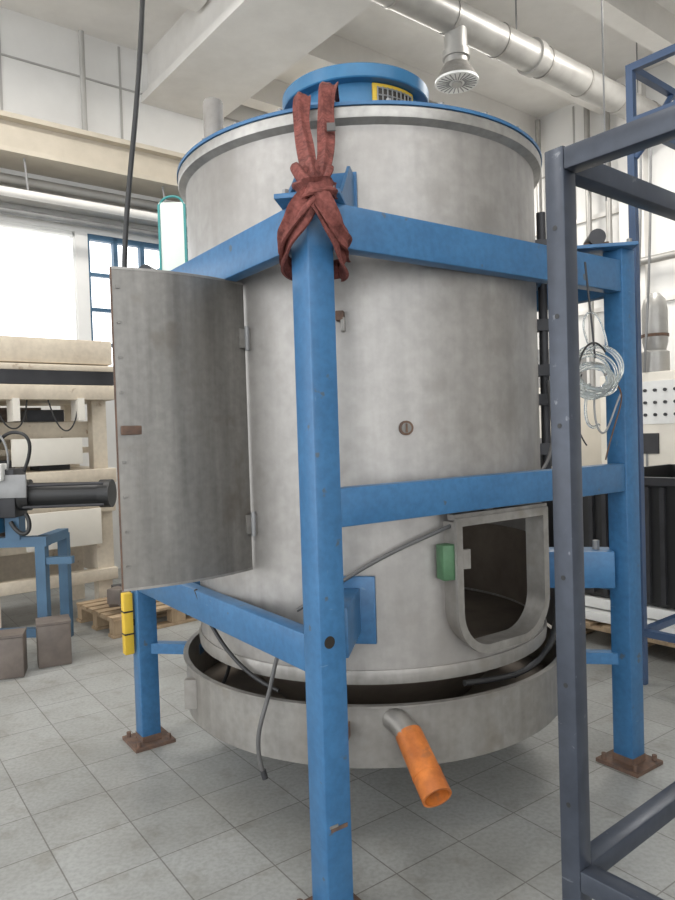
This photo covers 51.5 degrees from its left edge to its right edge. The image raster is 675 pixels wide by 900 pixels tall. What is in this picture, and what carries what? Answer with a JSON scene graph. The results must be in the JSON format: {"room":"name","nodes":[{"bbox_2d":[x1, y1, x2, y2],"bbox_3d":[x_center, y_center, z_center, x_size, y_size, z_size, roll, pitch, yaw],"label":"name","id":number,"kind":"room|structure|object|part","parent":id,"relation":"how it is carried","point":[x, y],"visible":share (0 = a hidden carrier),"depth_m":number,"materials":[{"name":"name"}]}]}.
{"room":"industrial hall","nodes":[
{"label":"industrial hall","id":0,"kind":"room"},
{"bbox_2d":[0,7,266,569],"bbox_3d":[-3.857,-1.608,7.266,15.400,6.100,0.200,-3,2,-38],"label":"wall","id":1,"kind":"structure","parent":0,"point":[31,90],"depth_m":7.92,"materials":[{"name":"paint"}]},
{"bbox_2d":[0,221,78,339],"bbox_3d":[-5.829,-1.481,5.661,7.360,1.650,0.080,-3,2,-38],"label":"window","id":2,"kind":"structure","parent":1,"relation":"in","point":[3,224],"depth_m":7.83,"materials":[{"name":"white plastic"}]},
{"bbox_2d":[0,110,184,201],"bbox_3d":[-3.690,-3.156,6.953,15.000,0.390,0.500,-3,2,-38],"label":"beam","id":3,"kind":"structure","parent":1,"relation":"attached to","point":[49,149],"depth_m":7.53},
{"bbox_2d":[0,30,187,241],"bbox_3d":[-3.471,-3.514,7.055,13.500,2.105,0.480,-3,2,-38],"label":"conduit pipes","id":4,"kind":"object","parent":1,"relation":"attached to","point":[7,194],"visible":0.39,"depth_m":7.63,"materials":[{"name":"grey metal"}]},
{"bbox_2d":[0,45,240,138],"bbox_3d":[-3.868,-4.006,7.125,15.000,1.250,0.012,-3,2,-38],"label":"trim","id":5,"kind":"structure","parent":1,"relation":"attached to","point":[119,87],"depth_m":7.99,"materials":[{"name":"grey metal"}]},
{"bbox_2d":[87,234,158,347],"bbox_3d":[-2.074,-1.671,8.597,2.000,1.650,0.080,-3,2,-38],"label":"window","id":6,"kind":"structure","parent":1,"relation":"in","point":[114,242],"depth_m":8.13,"materials":[{"name":"metal"}]},
{"bbox_2d":[0,568,674,899],"bbox_3d":[1.007,1.469,2.057,20.000,0.100,20.000,-3,2,-38],"label":"floor","id":7,"kind":"structure","parent":0,"point":[84,815],"depth_m":2.83,"materials":[{"name":"tile"}]},
{"bbox_2d":[0,627,27,679],"bbox_3d":[-2.130,1.320,4.532,0.204,0.275,0.184,-2,1,-17],"label":"block","id":8,"kind":"object","parent":7,"relation":"on","point":[13,642],"visible":1,"depth_m":4.46,"materials":[{"name":"grey concrete"}]},
{"bbox_2d":[35,614,71,668],"bbox_3d":[-1.930,1.298,4.762,0.214,0.295,0.204,-2,2,-26],"label":"block","id":9,"kind":"object","parent":7,"relation":"on","point":[53,633],"visible":1,"depth_m":4.68,"materials":[{"name":"grey concrete"}]},
{"bbox_2d":[0,431,116,637],"bbox_3d":[-2.108,0.637,5.103,1.015,1.609,0.595,-2,1,0],"label":"machine","id":10,"kind":"object","parent":7,"relation":"on","point":[19,494],"visible":1,"depth_m":4.92,"materials":[{"name":"blue metal"}]},
{"bbox_3d":[-2.253,0.253,4.846,0.200,0.160,0.020,-2,1,0],"label":"clamp plate","id":11,"kind":"part","parent":10,"relation":"part of","materials":[{"name":"grey metal"}]},
{"bbox_2d":[0,335,117,627],"bbox_3d":[-3.364,0.303,5.453,3.000,2.340,1.100,-3,2,-38],"label":"machine","id":12,"kind":"object","parent":7,"relation":"on","point":[69,374],"visible":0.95,"depth_m":5.80,"materials":[{"name":"paint"}]},
{"bbox_3d":[-3.682,0.573,5.877,3.000,1.400,0.040,-3,2,-38],"label":"panel","id":13,"kind":"part","parent":12,"relation":"part of","materials":[{"name":"beige paint"}]},
{"bbox_3d":[-2.243,0.664,6.431,0.030,0.900,0.900,-3,2,-38],"label":"panel","id":14,"kind":"part","parent":12,"relation":"part of","materials":[{"name":"beige paint"}]},
{"bbox_2d":[76,597,196,638],"bbox_3d":[-1.519,1.326,5.913,1.100,0.155,0.750,-3,2,-41],"label":"wooden pallet","id":15,"kind":"object","parent":7,"relation":"on","point":[103,616],"visible":0.38,"depth_m":5.60,"materials":[{"name":"brown wood"}]},
{"bbox_2d":[107,583,130,606],"bbox_3d":[-1.535,1.155,5.910,0.969,0.183,0.644,-3,2,-37],"label":"block","id":16,"kind":"object","parent":15,"relation":"on","point":[114,593],"visible":0.09,"depth_m":5.43,"materials":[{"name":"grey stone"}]},
{"bbox_2d":[157,195,187,270],"bbox_3d":[-1.563,-0.566,6.887,0.274,3.852,0.040,-2,1,0],"label":"guard","id":17,"kind":"object","parent":7,"relation":"on","point":[172,221],"visible":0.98,"depth_m":6.84,"materials":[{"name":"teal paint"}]},
{"bbox_2d":[122,166,662,899],"bbox_3d":[0.140,0.216,3.262,1.824,2.400,1.824,-3,2,-35],"label":"support frame","id":18,"kind":"object","parent":7,"relation":"on","point":[338,615],"visible":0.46,"depth_m":2.38,"materials":[{"name":"paint"}]},
{"bbox_2d":[121,592,134,654],"bbox_3d":[-1.011,0.848,3.444,0.091,0.300,0.048,-3,2,-35],"label":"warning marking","id":19,"kind":"object","parent":18,"relation":"attached to","point":[126,597],"visible":0.97,"depth_m":3.41,"materials":[{"name":"paint"}]},
{"bbox_3d":[-0.973,0.315,3.454,0.095,2.238,0.095,-3,2,-35],"label":"post","id":20,"kind":"part","parent":18,"relation":"part of","materials":[{"name":"blue metal"}]},
{"bbox_3d":[-0.060,-0.762,2.250,0.200,0.016,0.380,-2,1,10],"label":"bracket plate","id":21,"kind":"part","parent":18,"relation":"part of","materials":[{"name":"blue paint"}]},
{"bbox_3d":[-0.047,0.343,2.149,0.095,2.188,0.095,-3,2,-35],"label":"post","id":22,"kind":"part","parent":18,"relation":"part of","materials":[{"name":"blue metal"}]},
{"bbox_2d":[109,62,557,807],"bbox_3d":[0.059,-0.255,3.126,1.856,2.767,1.972,-2,1,0],"label":"tank","id":23,"kind":"object","parent":18,"relation":"on","point":[438,369],"visible":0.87,"depth_m":2.52,"materials":[{"name":"metal"}]},
{"bbox_3d":[-0.533,-0.076,2.459,0.397,1.065,0.322,-2,1,0],"label":"access door","id":24,"kind":"part","parent":23,"relation":"part of","materials":[{"name":"silver metal"}]},
{"bbox_2d":[203,97,223,137],"bbox_3d":[-0.575,-1.414,3.266,0.092,0.418,0.092,-2,1,0],"label":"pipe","id":25,"kind":"object","parent":23,"relation":"attached to","point":[212,106],"depth_m":3.22,"materials":[{"name":"grey metal"}]},
{"bbox_3d":[-0.350,-0.413,2.589,0.006,0.070,0.030,-1,2,43],"label":"hinge door","id":26,"kind":"part","parent":23,"relation":"part of","materials":[{"name":"metal"}]},
{"bbox_3d":[-0.328,0.277,2.606,0.006,0.070,0.030,-1,2,43],"label":"hinge door","id":27,"kind":"part","parent":23,"relation":"part of","materials":[{"name":"metal"}]},
{"bbox_2d":[277,81,351,281],"bbox_3d":[-0.082,-0.940,2.415,0.236,0.824,0.890,-2,1,0],"label":"sling","id":28,"kind":"object","parent":23,"relation":"hanging from","point":[316,193],"visible":0.96,"depth_m":2.08,"materials":[{"name":"red fabric"}]},
{"bbox_3d":[0.094,-1.219,3.227,1.630,0.012,1.630,-2,1,0],"label":"lid","id":29,"kind":"part","parent":23,"relation":"part of","materials":[{"name":"blue paint"}]},
{"bbox_3d":[0.242,-1.447,2.986,0.218,0.190,0.032,-3,2,-33],"label":"guard frame","id":30,"kind":"part","parent":23,"relation":"part of","materials":[{"name":"yellow paint"}]},
{"bbox_2d":[436,543,454,580],"bbox_3d":[0.397,0.397,2.491,0.075,0.125,0.060,-2,1,-18],"label":"switch","id":31,"kind":"object","parent":23,"relation":"attached to","point":[445,552],"depth_m":2.46,"materials":[{"name":"green plastic"}]},
{"bbox_2d":[463,549,470,568],"bbox_3d":[0.432,0.395,2.519,0.100,0.070,0.015,-2,1,-20],"label":"switch plate","id":32,"kind":"object","parent":23,"relation":"attached to","point":[466,552],"depth_m":2.52,"materials":[{"name":"metal"}]},
{"bbox_3d":[0.158,0.797,3.276,1.546,0.013,1.546,-2,1,0],"label":"plate","id":33,"kind":"part","parent":23,"relation":"part of","materials":[{"name":"metal"}]},
{"bbox_2d":[579,262,623,459],"bbox_3d":[1.013,-0.352,2.752,0.219,0.787,0.144,-2,1,3],"label":"coil","id":34,"kind":"object","parent":18,"relation":"hanging from","point":[587,392],"visible":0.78,"depth_m":2.73,"materials":[{"name":"white"}]},
{"bbox_3d":[1.093,-0.868,3.067,0.380,0.016,0.200,-2,1,10],"label":"bracket plate","id":35,"kind":"part","parent":18,"relation":"part of","materials":[{"name":"blue paint"}]},
{"bbox_3d":[1.256,0.255,3.073,0.095,2.238,0.095,-3,2,-35],"label":"post","id":36,"kind":"part","parent":18,"relation":"part of","materials":[{"name":"blue metal"}]},
{"bbox_2d":[540,438,553,625],"bbox_3d":[1.470,0.615,5.518,0.750,1.410,0.650,-3,2,-38],"label":"machine","id":37,"kind":"object","parent":7,"relation":"on","point":[549,617],"visible":0.03,"depth_m":5.24,"materials":[{"name":"metal"}]},
{"bbox_3d":[1.477,0.042,5.404,0.320,0.260,0.260,-3,2,-39],"label":"motor","id":38,"kind":"part","parent":37,"relation":"part of","materials":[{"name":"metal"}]},
{"bbox_2d":[538,349,601,468],"bbox_3d":[2.324,0.072,7.883,1.274,2.325,0.800,-3,2,-38],"label":"machine","id":39,"kind":"object","parent":7,"relation":"on","point":[591,453],"visible":0.02,"depth_m":7.75,"materials":[{"name":"metal"}]},
{"bbox_2d":[544,105,674,899],"bbox_3d":[1.179,0.359,1.599,1.040,2.130,0.940,-3,2,-39],"label":"metal frame","id":40,"kind":"object","parent":7,"relation":"on","point":[585,863],"visible":1,"depth_m":1.61,"materials":[{"name":"paint"}]},
{"bbox_3d":[0.777,-0.656,1.275,0.050,0.050,0.800,-3,2,-39],"label":"rail","id":41,"kind":"part","parent":40,"relation":"part of","materials":[{"name":"metal"}]},
{"bbox_3d":[0.829,0.993,1.315,0.050,0.050,0.800,-3,2,-39],"label":"rail","id":42,"kind":"part","parent":40,"relation":"part of","materials":[{"name":"metal"}]},
{"bbox_3d":[0.878,-0.675,1.904,0.900,0.050,0.050,-3,2,-39],"label":"rail","id":43,"kind":"part","parent":40,"relation":"part of","materials":[{"name":"metal"}]},
{"bbox_3d":[0.930,0.974,1.944,0.900,0.050,0.050,-3,2,-39],"label":"rail","id":44,"kind":"part","parent":40,"relation":"part of","materials":[{"name":"metal"}]},
{"bbox_2d":[585,619,674,647],"bbox_3d":[2.440,1.223,5.033,1.500,0.155,1.000,-3,2,-38],"label":"wooden pallet","id":45,"kind":"object","parent":7,"relation":"on","point":[591,625],"visible":0.06,"depth_m":4.70,"materials":[{"name":"brown wood"}]},
{"bbox_2d":[585,593,674,633],"bbox_3d":[2.454,1.058,5.049,1.500,0.145,1.000,-3,2,-38],"label":"slabs","id":46,"kind":"object","parent":45,"relation":"on","point":[597,608],"visible":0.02,"depth_m":4.72,"materials":[{"name":"plastic"}]},
{"bbox_2d":[583,464,674,608],"bbox_3d":[2.455,0.556,5.106,1.535,0.825,0.900,-3,2,-38],"label":"container","id":47,"kind":"object","parent":46,"relation":"on","point":[659,480],"visible":0.37,"depth_m":4.47,"materials":[{"name":"plastic"}]},
{"bbox_2d":[600,147,674,466],"bbox_3d":[3.700,-0.874,6.408,0.565,4.200,2.600,-3,2,-38],"label":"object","id":48,"kind":"object","parent":7,"relation":"on","point":[658,388],"visible":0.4,"depth_m":6.82,"materials":[{"name":"white metal"}]},
{"bbox_2d":[641,293,669,372],"bbox_3d":[3.155,-1.166,6.956,0.260,0.788,0.260,-2,1,0],"label":"vessel","id":49,"kind":"object","parent":48,"relation":"on","point":[658,357],"visible":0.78,"depth_m":6.85,"materials":[{"name":"silver metal"}]},
{"bbox_3d":[3.384,-0.465,6.479,0.012,0.420,1.700,-3,2,-38],"label":"panel plate","id":50,"kind":"part","parent":48,"relation":"part of","materials":[{"name":"white plastic"}]},
{"bbox_2d":[625,44,674,684],"bbox_3d":[2.333,-0.428,3.856,0.840,3.520,1.040,-3,2,-39],"label":"metal frame","id":51,"kind":"object","parent":7,"relation":"on","point":[633,71],"visible":0.73,"depth_m":3.97,"materials":[{"name":"blue paint"}]},
{"bbox_3d":[1.968,-2.151,3.562,0.040,0.040,0.960,-3,2,-39],"label":"rail","id":52,"kind":"part","parent":51,"relation":"part of","materials":[{"name":"blue metal"}]},
{"bbox_3d":[1.978,-1.851,3.569,0.040,0.040,0.960,-3,2,-39],"label":"rail","id":53,"kind":"part","parent":51,"relation":"part of","materials":[{"name":"blue metal"}]},
{"bbox_3d":[1.964,-2.166,4.202,0.760,0.040,0.040,-3,2,-39],"label":"rail","id":54,"kind":"part","parent":51,"relation":"part of","materials":[{"name":"blue metal"}]},
{"bbox_3d":[2.069,1.047,3.640,0.040,0.040,0.960,-3,2,-39],"label":"rail","id":55,"kind":"part","parent":51,"relation":"part of","materials":[{"name":"blue metal"}]},
{"bbox_3d":[2.064,1.031,4.280,0.760,0.040,0.040,-3,2,-39],"label":"rail","id":56,"kind":"part","parent":51,"relation":"part of","materials":[{"name":"blue metal"}]},
{"bbox_3d":[1.973,-1.866,4.209,0.760,0.040,0.040,-3,2,-39],"label":"rail","id":57,"kind":"part","parent":51,"relation":"part of","materials":[{"name":"metal"}]},
{"bbox_2d":[0,0,674,118],"bbox_3d":[-0.199,-4.756,2.384,19.770,0.200,19.252,-2,1,0],"label":"ceiling","id":58,"kind":"structure","parent":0,"point":[567,28],"depth_m":8.10,"materials":[{"name":"paint"}]},
{"bbox_2d":[166,0,674,140],"bbox_3d":[-0.248,-4.487,2.504,14.850,0.340,11.470,-3,2,-38],"label":"ceiling","id":59,"kind":"structure","parent":0,"point":[647,23],"depth_m":8.09,"materials":[{"name":"white paint"}]},
{"bbox_2d":[122,0,144,266],"bbox_3d":[-0.946,-1.990,3.218,0.395,5.322,0.167,-1,2,21],"label":"power cable","id":60,"kind":"object","parent":59,"relation":"hanging from","point":[142,2],"visible":0.45,"depth_m":3.16,"materials":[{"name":"black rubber"}]},
{"bbox_2d":[141,0,373,119],"bbox_3d":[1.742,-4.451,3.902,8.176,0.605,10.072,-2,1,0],"label":"beam","id":61,"kind":"structure","parent":59,"relation":"attached to","point":[227,51],"depth_m":7.35,"materials":[{"name":"white concrete"}]},
{"bbox_2d":[371,0,661,119],"bbox_3d":[1.895,-4.110,7.055,10.102,1.450,0.402,-3,2,-38],"label":"ventilation duct","id":62,"kind":"object","parent":59,"relation":"hanging from","point":[462,25],"visible":0.91,"depth_m":6.64,"materials":[{"name":"metal"}]},
{"bbox_2d":[435,59,478,93],"bbox_3d":[1.093,-3.434,6.419,0.400,0.180,0.400,-2,1,0],"label":"diffuser","id":63,"kind":"object","parent":62,"relation":"attached to","point":[456,76],"depth_m":6.34,"materials":[{"name":"white plastic"}]},
{"bbox_2d":[601,0,606,200],"bbox_3d":[2.242,-3.468,5.919,0.060,2.700,0.060,-2,1,0],"label":"rod","id":64,"kind":"object","parent":59,"relation":"hanging from","point":[601,0],"depth_m":5.92,"materials":[{"name":"grey metal"}]},
{"bbox_2d":[534,61,674,386],"bbox_3d":[5.883,-1.911,7.138,0.200,6.100,12.400,-3,2,-38],"label":"wall","id":65,"kind":"structure","parent":0,"point":[557,126],"depth_m":9.54,"materials":[{"name":"paint"}]},
{"bbox_2d":[542,106,576,230],"bbox_3d":[5.742,-3.755,7.029,0.012,2.300,12.000,-3,2,-38],"label":"trim","id":66,"kind":"structure","parent":65,"relation":"attached to","point":[573,106],"depth_m":10.00,"materials":[{"name":"grey metal"}]},
{"bbox_2d":[535,76,674,351],"bbox_3d":[5.758,-1.904,7.042,0.125,6.100,12.000,-3,2,-38],"label":"trim","id":67,"kind":"structure","parent":65,"relation":"attached to","point":[622,209],"depth_m":9.20,"materials":[{"name":"metal"}]},
{"bbox_2d":[535,107,674,386],"bbox_3d":[5.386,-1.849,7.322,0.140,6.000,10.900,-3,2,-38],"label":"pipes","id":68,"kind":"object","parent":65,"relation":"attached to","point":[609,234],"visible":0.18,"depth_m":9.67,"materials":[{"name":"white metal"}]}
]}

